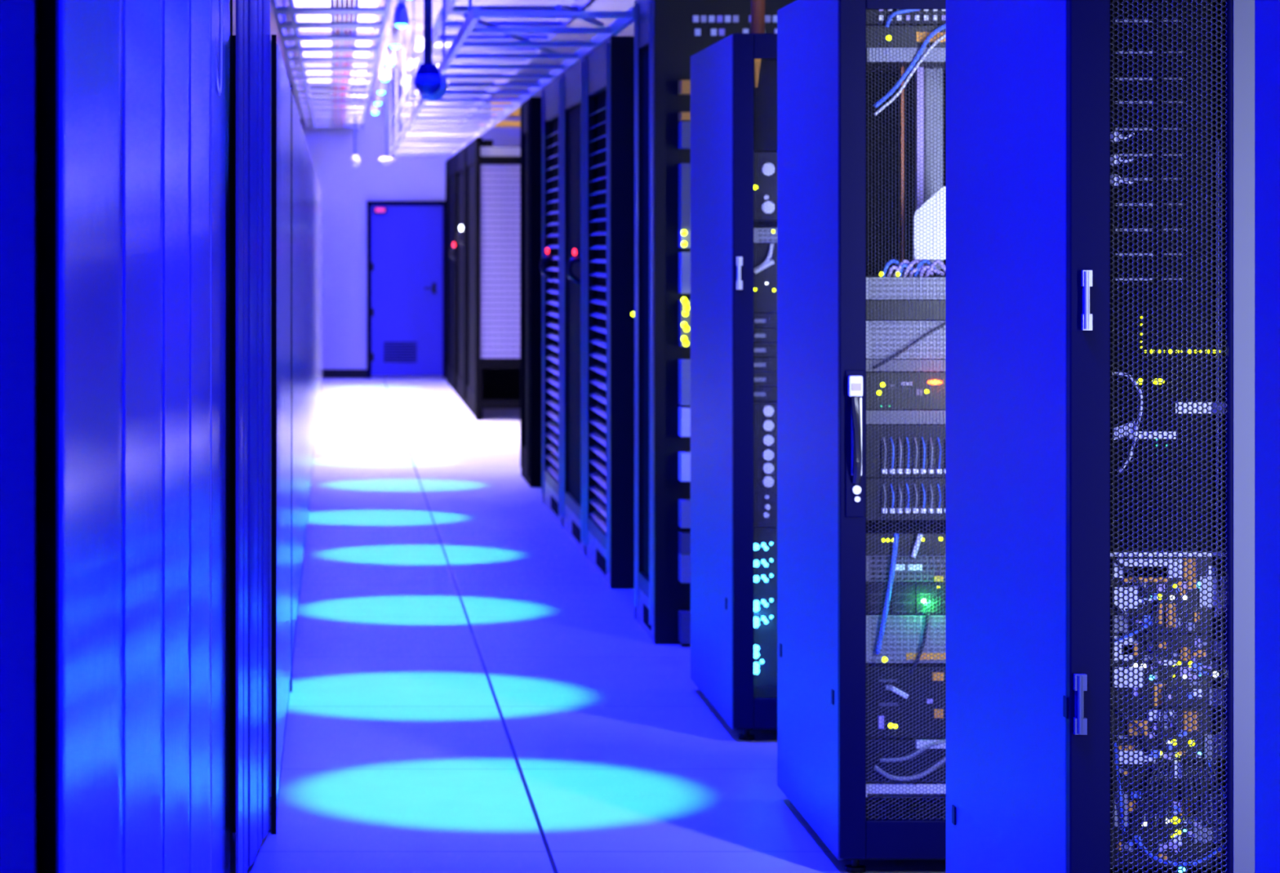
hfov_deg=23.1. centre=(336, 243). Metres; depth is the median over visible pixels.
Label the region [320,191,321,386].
tall cabinet
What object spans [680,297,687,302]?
indicator light
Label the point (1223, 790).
cable
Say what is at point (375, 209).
light
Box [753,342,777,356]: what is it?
server
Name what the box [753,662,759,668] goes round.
indicator light
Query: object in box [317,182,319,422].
tall cabinet
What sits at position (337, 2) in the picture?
cable
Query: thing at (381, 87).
recessed light
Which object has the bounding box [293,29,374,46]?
ceiling light
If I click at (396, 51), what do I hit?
rod
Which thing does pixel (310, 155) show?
tall cabinet
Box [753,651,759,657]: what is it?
indicator light
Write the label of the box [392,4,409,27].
spotlight
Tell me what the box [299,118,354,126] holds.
trim
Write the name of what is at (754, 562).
indicator light
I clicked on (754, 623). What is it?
indicator light
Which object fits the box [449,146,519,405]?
tall cabinet
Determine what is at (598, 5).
ceiling
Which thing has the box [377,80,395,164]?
pendant lamp
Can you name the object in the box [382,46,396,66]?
recessed light
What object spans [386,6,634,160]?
ladder
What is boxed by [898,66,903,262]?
cable
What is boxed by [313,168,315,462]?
tall cabinet
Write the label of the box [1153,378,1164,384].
indicator light
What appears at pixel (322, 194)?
tall cabinet
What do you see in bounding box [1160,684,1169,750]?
cable
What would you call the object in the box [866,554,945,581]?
server
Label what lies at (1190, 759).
cable
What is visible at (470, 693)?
floor
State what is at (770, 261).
cable
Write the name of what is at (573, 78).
tall cabinet
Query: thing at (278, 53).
tall cabinet
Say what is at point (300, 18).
ceiling light
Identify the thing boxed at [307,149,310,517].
tall cabinet
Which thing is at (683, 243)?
indicator light
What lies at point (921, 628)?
server
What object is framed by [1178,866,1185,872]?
indicator light
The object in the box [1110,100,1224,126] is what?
server
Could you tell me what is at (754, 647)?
indicator light
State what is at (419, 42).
diffuser
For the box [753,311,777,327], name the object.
server
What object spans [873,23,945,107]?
cable
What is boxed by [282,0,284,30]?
rod
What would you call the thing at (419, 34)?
ceiling light
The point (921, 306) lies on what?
server
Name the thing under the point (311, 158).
tall cabinet
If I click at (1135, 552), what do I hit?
shelf
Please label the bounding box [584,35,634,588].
tall cabinet
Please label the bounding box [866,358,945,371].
panel
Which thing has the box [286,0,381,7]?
ceiling light
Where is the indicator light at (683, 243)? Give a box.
[680,240,686,246]
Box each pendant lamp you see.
[351,71,359,167]
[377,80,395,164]
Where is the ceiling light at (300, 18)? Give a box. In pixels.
[289,14,378,31]
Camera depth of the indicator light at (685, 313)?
11.47 m
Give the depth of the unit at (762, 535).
9.35 m
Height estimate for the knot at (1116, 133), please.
0.020 m
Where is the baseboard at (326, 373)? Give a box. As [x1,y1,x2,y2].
[322,368,366,377]
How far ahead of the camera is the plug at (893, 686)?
7.36 m
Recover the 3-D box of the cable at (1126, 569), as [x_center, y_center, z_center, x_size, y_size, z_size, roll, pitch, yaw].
[1.300,0.546,5.070,0.066,0.069,0.013,0,0,0]
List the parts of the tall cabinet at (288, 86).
door, door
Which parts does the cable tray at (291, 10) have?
rail, rail, rail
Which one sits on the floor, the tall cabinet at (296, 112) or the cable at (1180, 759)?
the tall cabinet at (296, 112)
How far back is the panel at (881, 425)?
7.38 m
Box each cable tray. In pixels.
[270,0,391,129]
[391,0,595,125]
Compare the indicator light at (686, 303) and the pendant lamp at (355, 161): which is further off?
the pendant lamp at (355, 161)
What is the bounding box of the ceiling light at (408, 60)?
[404,52,442,69]
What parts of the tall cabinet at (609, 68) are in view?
edge trim, corner post, door, edge trim, panel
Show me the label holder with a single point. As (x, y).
(921, 740)
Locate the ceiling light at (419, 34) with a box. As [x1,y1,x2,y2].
[411,30,458,50]
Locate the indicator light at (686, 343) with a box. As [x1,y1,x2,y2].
[683,340,688,346]
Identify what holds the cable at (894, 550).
attached to the switch at (921, 531)
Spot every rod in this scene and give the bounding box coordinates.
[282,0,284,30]
[290,18,292,57]
[296,52,297,82]
[390,70,391,149]
[395,50,397,139]
[403,26,404,126]
[412,0,414,111]
[442,0,445,58]
[468,0,471,13]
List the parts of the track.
suspension rod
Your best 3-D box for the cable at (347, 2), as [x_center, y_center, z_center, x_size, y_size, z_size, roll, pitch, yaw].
[0.048,-1.283,23.050,0.042,0.022,21.100,0,0,0]
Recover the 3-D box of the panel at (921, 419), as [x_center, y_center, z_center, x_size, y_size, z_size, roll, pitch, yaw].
[1.490,0.413,7.657,0.496,0.033,0.550,0,0,0]
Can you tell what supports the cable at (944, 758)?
attached to the server at (921, 757)
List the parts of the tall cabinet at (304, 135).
door, door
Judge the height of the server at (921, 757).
0.098 m
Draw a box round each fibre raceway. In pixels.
[480,120,519,127]
[491,97,519,116]
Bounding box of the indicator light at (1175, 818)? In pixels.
[1170,816,1180,823]
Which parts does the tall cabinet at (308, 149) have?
door, door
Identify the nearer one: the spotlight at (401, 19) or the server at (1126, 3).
the server at (1126, 3)
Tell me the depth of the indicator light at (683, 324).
11.47 m
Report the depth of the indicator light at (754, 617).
9.35 m
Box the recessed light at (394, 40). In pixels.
[386,27,403,48]
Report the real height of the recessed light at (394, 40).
0.144 m
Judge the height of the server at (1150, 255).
0.039 m
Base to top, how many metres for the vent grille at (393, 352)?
0.225 m
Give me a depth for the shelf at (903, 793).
7.38 m
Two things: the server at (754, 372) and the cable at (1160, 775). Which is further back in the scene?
the server at (754, 372)
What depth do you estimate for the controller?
7.38 m
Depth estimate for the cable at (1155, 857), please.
5.06 m
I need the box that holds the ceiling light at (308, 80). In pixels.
[302,73,367,82]
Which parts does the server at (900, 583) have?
drive handle, drive handle, drive handle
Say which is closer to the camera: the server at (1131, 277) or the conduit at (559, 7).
the server at (1131, 277)
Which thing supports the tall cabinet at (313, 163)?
on the floor
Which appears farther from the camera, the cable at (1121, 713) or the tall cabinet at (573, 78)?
the tall cabinet at (573, 78)
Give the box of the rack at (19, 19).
[0,0,38,872]
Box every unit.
[753,526,777,686]
[1110,360,1224,466]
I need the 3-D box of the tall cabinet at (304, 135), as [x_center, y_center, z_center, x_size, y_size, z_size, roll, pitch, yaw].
[-0.450,0.485,15.040,0.600,2.030,0.992,0,0,0]
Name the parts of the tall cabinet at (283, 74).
door, door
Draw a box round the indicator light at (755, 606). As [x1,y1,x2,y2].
[753,605,759,611]
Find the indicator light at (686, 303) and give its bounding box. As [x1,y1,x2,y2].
[683,300,688,306]
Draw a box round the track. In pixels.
[371,0,406,102]
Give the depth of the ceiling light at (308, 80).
32.95 m
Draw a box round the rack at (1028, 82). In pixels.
[945,0,1254,872]
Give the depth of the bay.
7.38 m
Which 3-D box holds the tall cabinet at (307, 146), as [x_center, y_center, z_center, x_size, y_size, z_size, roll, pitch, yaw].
[-0.450,0.485,16.060,0.600,2.030,0.992,0,0,0]
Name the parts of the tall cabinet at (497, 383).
handle, edge trim, dark glass, edge trim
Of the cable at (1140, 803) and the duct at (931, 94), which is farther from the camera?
the duct at (931, 94)
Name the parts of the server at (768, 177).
knob, knob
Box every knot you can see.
[1110,130,1132,142]
[1110,154,1133,165]
[1110,173,1133,186]
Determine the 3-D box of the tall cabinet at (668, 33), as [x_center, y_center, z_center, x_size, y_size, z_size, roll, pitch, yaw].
[1.633,0.265,11.944,0.915,2.470,0.951,0,0,0]
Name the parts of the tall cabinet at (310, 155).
door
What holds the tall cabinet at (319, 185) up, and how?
on the floor
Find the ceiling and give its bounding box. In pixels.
[232,0,635,81]
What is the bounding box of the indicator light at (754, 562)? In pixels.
[753,560,759,567]
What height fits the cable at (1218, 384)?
0.676 m
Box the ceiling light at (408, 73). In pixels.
[398,70,454,84]
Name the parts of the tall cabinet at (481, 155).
handle, edge trim, dark glass, edge trim, corner post, frame, grid panel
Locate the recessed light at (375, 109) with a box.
[369,102,380,114]
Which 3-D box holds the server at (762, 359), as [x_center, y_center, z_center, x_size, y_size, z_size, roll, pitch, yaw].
[1.490,0.365,9.548,0.496,0.042,0.408,0,0,0]
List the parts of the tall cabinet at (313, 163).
door, door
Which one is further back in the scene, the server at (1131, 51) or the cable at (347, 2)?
the cable at (347, 2)
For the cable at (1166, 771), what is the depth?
5.07 m
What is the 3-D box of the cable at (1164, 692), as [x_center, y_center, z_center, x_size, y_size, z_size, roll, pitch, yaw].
[1.366,0.763,5.070,0.032,0.076,0.013,0,0,0]
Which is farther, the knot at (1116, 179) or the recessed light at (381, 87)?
the recessed light at (381, 87)
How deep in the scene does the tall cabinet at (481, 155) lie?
26.31 m
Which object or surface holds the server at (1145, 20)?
in the rack at (1028, 82)
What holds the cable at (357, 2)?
on the cable tray at (291, 10)
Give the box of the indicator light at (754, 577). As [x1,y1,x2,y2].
[753,575,759,582]
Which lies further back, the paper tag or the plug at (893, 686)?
the plug at (893, 686)
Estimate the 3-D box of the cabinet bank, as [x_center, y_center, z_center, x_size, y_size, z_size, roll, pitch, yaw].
[-0.594,0.375,5.303,0.712,2.250,4.993,0,0,0]
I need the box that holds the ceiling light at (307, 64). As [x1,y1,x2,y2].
[299,62,369,74]
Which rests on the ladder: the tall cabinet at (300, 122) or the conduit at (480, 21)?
the conduit at (480, 21)
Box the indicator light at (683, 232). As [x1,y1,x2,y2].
[680,229,686,235]
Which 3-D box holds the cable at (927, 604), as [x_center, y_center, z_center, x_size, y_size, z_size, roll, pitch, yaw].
[1.385,0.940,7.368,0.049,0.169,0.013,0,0,6]
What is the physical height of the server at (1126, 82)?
0.037 m
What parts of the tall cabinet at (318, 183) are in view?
door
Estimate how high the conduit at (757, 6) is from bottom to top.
1.171 m
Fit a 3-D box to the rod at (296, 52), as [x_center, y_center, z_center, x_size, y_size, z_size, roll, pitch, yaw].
[-0.330,-1.550,25.800,0.016,0.500,0.016,0,0,0]
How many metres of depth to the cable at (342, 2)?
19.87 m
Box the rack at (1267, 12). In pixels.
[1254,0,1279,872]
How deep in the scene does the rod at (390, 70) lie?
32.19 m
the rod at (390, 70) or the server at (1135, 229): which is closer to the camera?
the server at (1135, 229)
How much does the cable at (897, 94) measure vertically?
0.198 m
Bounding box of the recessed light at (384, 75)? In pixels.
[378,63,391,81]
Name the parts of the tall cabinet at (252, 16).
door, door, door, door, door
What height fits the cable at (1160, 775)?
0.106 m
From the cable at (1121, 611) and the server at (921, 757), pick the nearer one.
the cable at (1121, 611)
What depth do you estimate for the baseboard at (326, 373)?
34.48 m
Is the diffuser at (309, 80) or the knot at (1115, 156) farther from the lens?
the diffuser at (309, 80)
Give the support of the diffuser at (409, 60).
attached to the ceiling light at (408, 60)
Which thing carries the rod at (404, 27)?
hanging from the ceiling
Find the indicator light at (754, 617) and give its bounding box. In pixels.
[753,616,759,622]
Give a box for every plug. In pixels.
[890,685,908,698]
[911,533,923,557]
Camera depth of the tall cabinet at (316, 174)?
22.90 m
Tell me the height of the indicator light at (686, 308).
0.022 m
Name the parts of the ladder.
rail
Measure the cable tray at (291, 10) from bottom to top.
0.060 m
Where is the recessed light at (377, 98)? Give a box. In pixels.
[372,91,383,105]
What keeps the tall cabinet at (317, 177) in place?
on the floor
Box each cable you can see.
[330,0,335,124]
[333,0,339,124]
[337,0,344,124]
[339,0,349,124]
[342,0,354,124]
[344,0,359,124]
[753,243,773,269]
[753,259,774,273]
[872,322,945,368]
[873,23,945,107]
[873,756,945,780]
[874,34,945,115]
[875,533,898,653]
[880,738,945,761]
[884,9,918,27]
[909,603,929,674]
[1111,372,1142,472]
[1111,557,1151,596]
[1111,604,1160,658]
[1112,621,1152,642]
[1112,706,1151,754]
[1112,741,1125,833]
[1130,760,1159,831]
[1132,835,1224,865]
[1138,762,1162,826]
[1146,760,1166,826]
[1151,600,1160,670]
[1154,761,1169,833]
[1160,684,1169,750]
[1163,686,1181,732]
[1163,761,1173,828]
[1179,758,1186,820]
[1184,759,1193,824]
[1189,758,1199,822]
[1194,759,1206,825]
[1198,758,1213,825]
[1203,759,1220,817]
[1208,758,1224,817]
[1208,760,1224,797]
[1214,557,1224,672]
[1216,140,1219,550]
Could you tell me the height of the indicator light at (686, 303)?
0.022 m
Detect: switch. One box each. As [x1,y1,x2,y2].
[753,244,777,311]
[866,25,945,71]
[866,520,945,554]
[1110,300,1224,359]
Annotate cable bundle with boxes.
[879,258,945,277]
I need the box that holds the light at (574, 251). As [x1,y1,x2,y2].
[572,248,576,255]
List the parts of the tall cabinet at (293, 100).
door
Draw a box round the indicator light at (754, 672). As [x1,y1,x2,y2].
[753,667,759,674]
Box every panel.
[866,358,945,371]
[866,408,945,423]
[866,423,945,477]
[866,477,945,519]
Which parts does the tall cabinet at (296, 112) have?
door, door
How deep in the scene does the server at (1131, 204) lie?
5.08 m
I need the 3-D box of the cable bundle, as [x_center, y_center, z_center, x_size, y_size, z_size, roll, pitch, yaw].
[1.380,0.060,7.412,0.187,0.046,0.054,0,0,-13]
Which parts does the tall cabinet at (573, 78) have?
edge trim, corner post, handle, dark glass, edge trim, corner post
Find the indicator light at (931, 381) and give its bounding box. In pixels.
[927,379,942,384]
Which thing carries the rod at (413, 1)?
hanging from the ceiling
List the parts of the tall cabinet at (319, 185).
door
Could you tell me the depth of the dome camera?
15.98 m
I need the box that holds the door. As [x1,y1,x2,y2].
[366,200,445,378]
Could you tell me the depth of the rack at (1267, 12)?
3.96 m
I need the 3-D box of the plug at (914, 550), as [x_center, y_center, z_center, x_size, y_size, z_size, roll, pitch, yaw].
[1.379,0.718,7.364,0.028,0.058,0.012,0,0,17]
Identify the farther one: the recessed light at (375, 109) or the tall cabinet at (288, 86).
the recessed light at (375, 109)
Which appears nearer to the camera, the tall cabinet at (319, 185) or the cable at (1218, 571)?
the cable at (1218, 571)
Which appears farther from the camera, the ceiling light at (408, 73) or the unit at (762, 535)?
the ceiling light at (408, 73)
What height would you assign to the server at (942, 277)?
0.052 m
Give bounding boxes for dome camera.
[413,0,447,101]
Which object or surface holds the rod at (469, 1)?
hanging from the ceiling
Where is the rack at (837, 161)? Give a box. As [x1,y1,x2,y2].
[777,0,945,872]
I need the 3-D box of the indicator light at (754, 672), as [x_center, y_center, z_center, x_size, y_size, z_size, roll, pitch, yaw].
[1.265,1.289,9.351,0.022,0.022,0.011,0,0,0]
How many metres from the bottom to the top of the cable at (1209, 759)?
0.097 m
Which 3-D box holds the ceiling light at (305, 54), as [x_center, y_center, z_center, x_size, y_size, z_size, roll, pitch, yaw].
[-0.020,-1.762,28.800,0.680,0.075,1.560,0,0,0]
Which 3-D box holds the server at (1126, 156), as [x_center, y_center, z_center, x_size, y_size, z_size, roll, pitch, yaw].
[1.490,-0.130,5.329,0.496,0.038,0.506,0,0,0]
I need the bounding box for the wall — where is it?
[288,81,542,377]
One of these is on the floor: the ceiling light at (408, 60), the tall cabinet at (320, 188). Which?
the tall cabinet at (320, 188)
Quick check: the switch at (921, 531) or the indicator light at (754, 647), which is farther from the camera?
the indicator light at (754, 647)
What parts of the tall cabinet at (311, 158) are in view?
door, door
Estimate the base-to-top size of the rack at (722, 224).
2.130 m
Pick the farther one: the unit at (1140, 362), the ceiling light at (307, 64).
the ceiling light at (307, 64)
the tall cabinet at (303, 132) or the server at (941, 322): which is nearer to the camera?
the server at (941, 322)
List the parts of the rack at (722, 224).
panel, door, plate, panel, panel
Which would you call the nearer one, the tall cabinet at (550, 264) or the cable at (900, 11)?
the cable at (900, 11)
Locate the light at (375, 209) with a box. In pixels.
[373,207,386,212]
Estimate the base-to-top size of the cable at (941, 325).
0.123 m
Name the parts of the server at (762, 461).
knob, knob, knob, knob, knob, knob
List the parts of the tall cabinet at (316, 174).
door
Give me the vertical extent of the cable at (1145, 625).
0.039 m
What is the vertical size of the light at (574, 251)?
0.034 m
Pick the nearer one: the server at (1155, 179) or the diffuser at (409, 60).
the server at (1155, 179)
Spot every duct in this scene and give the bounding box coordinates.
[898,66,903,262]
[915,66,924,267]
[924,67,942,269]
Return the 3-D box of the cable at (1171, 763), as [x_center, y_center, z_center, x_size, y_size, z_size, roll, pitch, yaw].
[1.361,0.902,5.070,0.018,0.110,0.013,0,0,0]
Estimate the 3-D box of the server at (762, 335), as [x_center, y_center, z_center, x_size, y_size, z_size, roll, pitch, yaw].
[1.490,0.277,9.548,0.496,0.042,0.408,0,0,0]
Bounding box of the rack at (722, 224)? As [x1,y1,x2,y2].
[690,33,777,740]
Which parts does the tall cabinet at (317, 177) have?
door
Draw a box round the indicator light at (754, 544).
[753,542,759,550]
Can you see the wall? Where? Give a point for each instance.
(346, 189)
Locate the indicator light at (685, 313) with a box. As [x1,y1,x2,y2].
[682,310,688,315]
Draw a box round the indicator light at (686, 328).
[684,325,689,331]
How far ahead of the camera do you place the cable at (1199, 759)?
5.07 m
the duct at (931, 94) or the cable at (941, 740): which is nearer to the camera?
the cable at (941, 740)
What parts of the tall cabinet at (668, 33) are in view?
corner post, edge trim, door, dark glass, edge trim, corner post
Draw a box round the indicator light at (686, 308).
[684,305,689,311]
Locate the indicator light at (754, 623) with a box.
[753,622,759,627]
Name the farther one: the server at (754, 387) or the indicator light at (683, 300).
the indicator light at (683, 300)
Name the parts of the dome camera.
stem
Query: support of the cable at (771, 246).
attached to the switch at (762, 261)
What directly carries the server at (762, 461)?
in the rack at (722, 224)
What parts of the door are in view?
handle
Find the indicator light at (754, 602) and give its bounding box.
[753,600,759,605]
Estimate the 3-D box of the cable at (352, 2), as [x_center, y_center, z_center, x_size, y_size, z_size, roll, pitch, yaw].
[0.074,-1.283,23.050,0.042,0.022,21.100,0,0,0]
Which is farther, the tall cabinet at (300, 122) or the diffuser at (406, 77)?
the diffuser at (406, 77)
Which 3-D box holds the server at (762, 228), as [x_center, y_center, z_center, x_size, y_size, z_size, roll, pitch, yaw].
[1.490,-0.024,9.550,0.496,0.044,0.404,0,0,0]
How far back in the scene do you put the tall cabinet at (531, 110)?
19.06 m
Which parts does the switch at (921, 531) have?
plate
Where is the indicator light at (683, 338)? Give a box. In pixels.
[680,335,686,341]
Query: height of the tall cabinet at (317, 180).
2.030 m
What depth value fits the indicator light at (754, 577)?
9.35 m
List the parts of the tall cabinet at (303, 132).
door, door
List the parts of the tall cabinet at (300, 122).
door, door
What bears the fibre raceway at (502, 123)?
on the ladder
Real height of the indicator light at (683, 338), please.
0.022 m
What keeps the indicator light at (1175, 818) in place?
on the rack at (1028, 82)
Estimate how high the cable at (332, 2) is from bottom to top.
0.022 m
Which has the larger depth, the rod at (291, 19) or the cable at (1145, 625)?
the rod at (291, 19)
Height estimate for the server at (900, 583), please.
0.078 m
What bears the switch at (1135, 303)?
in the rack at (1028, 82)
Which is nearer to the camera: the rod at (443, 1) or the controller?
the controller
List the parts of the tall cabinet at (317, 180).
door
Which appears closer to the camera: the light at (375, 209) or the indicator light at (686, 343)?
the indicator light at (686, 343)
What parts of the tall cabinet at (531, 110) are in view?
edge trim, door, dark glass, edge trim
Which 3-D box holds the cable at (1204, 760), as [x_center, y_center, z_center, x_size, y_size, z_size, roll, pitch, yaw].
[1.432,0.891,5.070,0.028,0.098,0.013,0,0,0]
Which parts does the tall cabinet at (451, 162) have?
edge trim, dark glass, edge trim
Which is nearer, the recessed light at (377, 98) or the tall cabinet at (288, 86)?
the tall cabinet at (288, 86)
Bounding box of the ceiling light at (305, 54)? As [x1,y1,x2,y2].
[297,52,371,57]
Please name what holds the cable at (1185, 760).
attached to the rack at (1028, 82)
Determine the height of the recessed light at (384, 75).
0.144 m
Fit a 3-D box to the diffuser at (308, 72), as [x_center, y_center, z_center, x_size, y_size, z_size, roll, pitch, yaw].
[-0.020,-1.732,31.000,0.620,0.015,1.500,0,0,0]
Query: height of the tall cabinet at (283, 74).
2.030 m
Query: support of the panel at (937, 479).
in the rack at (837, 161)
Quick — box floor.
[230,377,945,872]
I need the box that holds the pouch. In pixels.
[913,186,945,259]
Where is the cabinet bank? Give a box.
[38,0,232,872]
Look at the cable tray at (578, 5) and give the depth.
20.80 m
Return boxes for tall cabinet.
[232,35,280,832]
[235,0,276,872]
[279,57,286,791]
[284,76,290,737]
[289,84,292,691]
[292,94,295,666]
[294,106,298,643]
[297,117,302,611]
[301,127,304,580]
[303,135,306,556]
[305,142,308,541]
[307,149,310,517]
[309,155,311,502]
[311,158,312,485]
[311,163,314,478]
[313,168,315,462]
[314,172,315,454]
[315,173,316,446]
[315,177,317,439]
[316,179,318,431]
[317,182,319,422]
[318,185,319,415]
[320,188,320,399]
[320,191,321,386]
[321,194,322,379]
[445,154,455,391]
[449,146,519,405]
[456,137,519,420]
[520,97,552,487]
[539,73,562,527]
[561,56,597,555]
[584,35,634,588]
[631,0,796,644]
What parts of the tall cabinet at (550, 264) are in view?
edge trim, handle, corner post, edge trim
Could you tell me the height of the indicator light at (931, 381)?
0.013 m
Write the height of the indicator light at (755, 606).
0.022 m
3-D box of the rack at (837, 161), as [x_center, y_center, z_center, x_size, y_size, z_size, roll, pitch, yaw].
[1.488,0.435,7.832,0.603,2.130,1.087,0,0,0]
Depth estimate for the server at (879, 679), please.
7.38 m
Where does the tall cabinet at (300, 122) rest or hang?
on the floor
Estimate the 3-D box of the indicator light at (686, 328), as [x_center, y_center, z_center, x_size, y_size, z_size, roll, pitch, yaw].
[1.296,0.316,11.480,0.022,0.022,0.022,0,0,0]
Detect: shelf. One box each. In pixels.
[866,781,945,797]
[1110,547,1224,555]
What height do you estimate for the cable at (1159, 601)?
0.116 m
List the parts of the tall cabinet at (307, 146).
door, door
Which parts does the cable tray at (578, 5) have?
rail, rail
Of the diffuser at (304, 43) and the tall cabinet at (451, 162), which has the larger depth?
the tall cabinet at (451, 162)
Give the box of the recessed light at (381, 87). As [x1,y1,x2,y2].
[375,79,386,93]
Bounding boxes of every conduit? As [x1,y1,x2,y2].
[462,13,560,53]
[555,4,604,26]
[751,0,764,33]
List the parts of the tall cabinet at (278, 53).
door, door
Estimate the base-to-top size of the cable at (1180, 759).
0.101 m
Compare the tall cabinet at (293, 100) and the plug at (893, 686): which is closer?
the plug at (893, 686)
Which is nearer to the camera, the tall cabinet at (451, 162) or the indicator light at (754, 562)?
the indicator light at (754, 562)
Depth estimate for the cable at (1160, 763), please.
5.07 m
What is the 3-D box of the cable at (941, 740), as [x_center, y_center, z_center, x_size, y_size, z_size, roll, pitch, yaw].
[1.379,1.203,7.367,0.177,0.059,0.020,0,0,0]
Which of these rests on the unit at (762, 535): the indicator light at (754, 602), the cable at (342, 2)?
the indicator light at (754, 602)
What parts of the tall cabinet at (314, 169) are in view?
door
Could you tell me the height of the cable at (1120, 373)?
0.166 m
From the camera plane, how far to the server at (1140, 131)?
5.08 m
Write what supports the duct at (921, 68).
attached to the rack at (837, 161)
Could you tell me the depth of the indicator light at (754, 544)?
9.35 m
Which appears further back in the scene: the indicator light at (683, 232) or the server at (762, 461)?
the indicator light at (683, 232)
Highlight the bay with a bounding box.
[866,9,945,25]
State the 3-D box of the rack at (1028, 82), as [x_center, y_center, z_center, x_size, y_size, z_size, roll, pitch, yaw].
[1.488,0.435,5.537,0.603,2.130,1.046,0,0,0]
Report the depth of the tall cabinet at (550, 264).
17.50 m
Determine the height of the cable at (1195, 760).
0.109 m
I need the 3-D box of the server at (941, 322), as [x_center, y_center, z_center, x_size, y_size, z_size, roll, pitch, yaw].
[1.490,0.229,7.632,0.496,0.090,0.501,0,0,0]
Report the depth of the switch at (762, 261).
9.35 m
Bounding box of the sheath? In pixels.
[754,58,760,87]
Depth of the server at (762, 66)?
9.35 m
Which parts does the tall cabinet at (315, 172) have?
door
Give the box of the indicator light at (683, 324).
[680,321,686,327]
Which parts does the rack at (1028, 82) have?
panel, door, blade unit, blade unit, blade unit, blade unit, panel, panel, door edge trim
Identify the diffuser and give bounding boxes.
[300,34,371,46]
[305,65,366,74]
[307,79,364,82]
[400,75,448,84]
[407,58,439,69]
[414,37,452,50]
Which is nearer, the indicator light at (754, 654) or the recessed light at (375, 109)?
the indicator light at (754, 654)
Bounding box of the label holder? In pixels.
[915,739,945,747]
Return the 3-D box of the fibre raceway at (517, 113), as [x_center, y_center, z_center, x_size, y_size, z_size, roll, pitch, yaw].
[2.339,-1.124,25.575,2.122,0.154,0.150,0,0,0]
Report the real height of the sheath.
0.094 m
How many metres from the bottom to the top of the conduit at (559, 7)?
0.023 m
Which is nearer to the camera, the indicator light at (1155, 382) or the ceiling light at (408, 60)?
the indicator light at (1155, 382)
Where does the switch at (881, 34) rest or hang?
in the rack at (837, 161)
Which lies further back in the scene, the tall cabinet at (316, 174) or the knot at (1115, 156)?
the tall cabinet at (316, 174)
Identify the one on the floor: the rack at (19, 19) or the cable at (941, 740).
the rack at (19, 19)
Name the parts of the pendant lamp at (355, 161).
cord, bulb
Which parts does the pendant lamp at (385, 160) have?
lamp shade, cord, bulb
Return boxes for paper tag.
[1112,420,1136,439]
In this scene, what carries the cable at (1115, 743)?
attached to the rack at (1028, 82)
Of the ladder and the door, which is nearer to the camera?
the ladder
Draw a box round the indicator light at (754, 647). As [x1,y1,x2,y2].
[753,644,759,651]
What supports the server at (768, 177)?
in the rack at (722, 224)
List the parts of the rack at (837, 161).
panel, handle plate, handle lever, handle trim, door, plate, panel, panel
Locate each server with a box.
[753,58,777,151]
[753,151,777,220]
[753,227,777,242]
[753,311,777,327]
[753,327,777,342]
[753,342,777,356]
[753,356,777,371]
[753,371,777,386]
[753,386,777,400]
[753,400,777,526]
[866,275,945,299]
[866,299,945,319]
[866,320,945,358]
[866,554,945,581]
[866,581,945,614]
[866,614,945,662]
[866,662,945,737]
[866,737,945,781]
[1110,0,1224,18]
[1110,18,1224,49]
[1110,49,1224,76]
[1110,76,1224,100]
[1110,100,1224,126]
[1110,126,1224,152]
[1110,152,1224,176]
[1110,176,1224,201]
[1110,201,1224,226]
[1110,226,1224,251]
[1110,251,1224,275]
[1110,275,1224,300]
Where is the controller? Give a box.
[866,371,945,408]
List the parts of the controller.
display frame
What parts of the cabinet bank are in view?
post, door, door, door, door, pull handle, door, post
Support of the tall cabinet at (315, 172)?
on the floor
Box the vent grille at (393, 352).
[383,342,417,362]
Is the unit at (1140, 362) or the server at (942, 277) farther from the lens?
the server at (942, 277)
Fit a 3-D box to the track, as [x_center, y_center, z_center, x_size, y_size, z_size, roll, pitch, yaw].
[0.400,-1.640,20.450,0.050,0.320,25.900,0,0,0]

